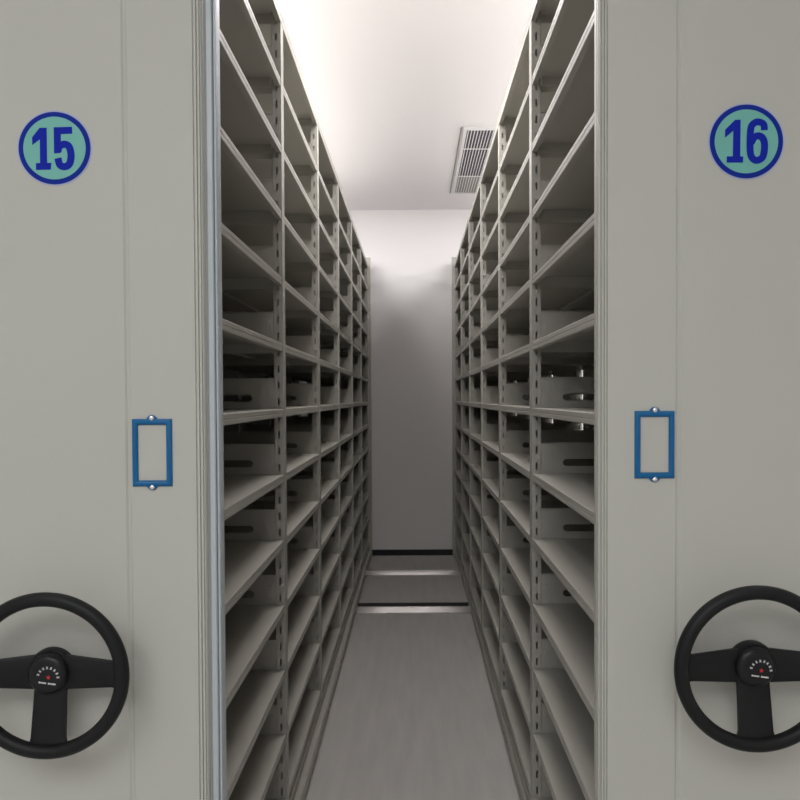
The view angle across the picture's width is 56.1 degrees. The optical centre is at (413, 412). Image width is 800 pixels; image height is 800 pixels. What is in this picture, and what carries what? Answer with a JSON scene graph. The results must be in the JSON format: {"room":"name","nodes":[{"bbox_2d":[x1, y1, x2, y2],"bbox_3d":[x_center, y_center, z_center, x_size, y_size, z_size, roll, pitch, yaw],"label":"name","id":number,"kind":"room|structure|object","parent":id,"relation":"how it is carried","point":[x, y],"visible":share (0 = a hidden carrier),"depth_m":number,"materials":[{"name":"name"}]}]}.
{"room":"archive storage room","nodes":[
{"label":"archive storage room","id":0,"kind":"room"},
{"bbox_2d":[277,0,533,209],"bbox_3d":[-0.008,-1.870,1.978,8.400,0.100,10.430,0,1,0],"label":"ceiling","id":1,"kind":"structure","parent":0,"point":[392,85],"depth_m":4.21,"materials":[{"name":"paint"}]},
{"bbox_2d":[449,127,495,194],"bbox_3d":[0.575,-1.891,5.723,0.534,0.014,1.600,0,1,0],"label":"ceiling vent","id":2,"kind":"object","parent":1,"relation":"in","point":[476,141],"visible":0.47,"depth_m":5.55,"materials":[{"name":"white metal"}]},
{"bbox_2d":[305,555,520,799],"bbox_3d":[0.007,1.509,2.046,8.400,0.100,10.430,0,1,0],"label":"floor","id":3,"kind":"structure","parent":0,"point":[413,715],"depth_m":3.62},
{"bbox_2d":[0,0,371,799],"bbox_3d":[-0.712,0.009,4.197,0.647,2.780,5.577,0,1,0],"label":"shelving rack","id":4,"kind":"object","parent":3,"relation":"on","point":[180,593],"visible":1,"depth_m":1.51,"materials":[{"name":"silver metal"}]},
{"bbox_2d":[223,369,298,431],"bbox_3d":[-1.345,0.007,4.216,0.600,2.770,5.430,0,1,0],"label":"shelving rack","id":5,"kind":"object","parent":3,"relation":"on","point":[226,373],"visible":0.02,"depth_m":4.52,"materials":[{"name":"metal"}]},
{"bbox_2d":[355,602,470,613],"bbox_3d":[0.006,1.378,5.348,2.040,0.030,0.274,0,1,0],"label":"rail","id":6,"kind":"object","parent":3,"relation":"on","point":[440,607],"visible":0.43,"depth_m":5.26,"materials":[{"name":"metal"}]},
{"bbox_2d":[366,570,460,575],"bbox_3d":[0.006,1.356,6.427,2.040,0.030,0.194,0,1,0],"label":"rail","id":7,"kind":"object","parent":3,"relation":"on","point":[369,572],"visible":0.3,"depth_m":6.37,"materials":[{"name":"metal"}]},
{"bbox_2d":[452,0,799,799],"bbox_3d":[0.678,0.003,4.198,0.644,2.780,5.579,0,1,0],"label":"shelving rack","id":8,"kind":"object","parent":3,"relation":"on","point":[631,577],"visible":1,"depth_m":1.51,"materials":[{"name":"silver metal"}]},
{"bbox_2d":[298,209,582,549],"bbox_3d":[-0.001,-0.284,7.176,8.400,3.280,0.100,0,1,0],"label":"wall","id":9,"kind":"structure","parent":0,"point":[411,252],"depth_m":7.12,"materials":[{"name":"paint"}]},
{"bbox_2d":[372,549,452,555],"bbox_3d":[0.006,1.330,7.152,8.200,0.055,0.012,0,1,0],"label":"baseboard","id":10,"kind":"structure","parent":9,"relation":"attached to","point":[402,552],"depth_m":7.15,"materials":[{"name":"black"}]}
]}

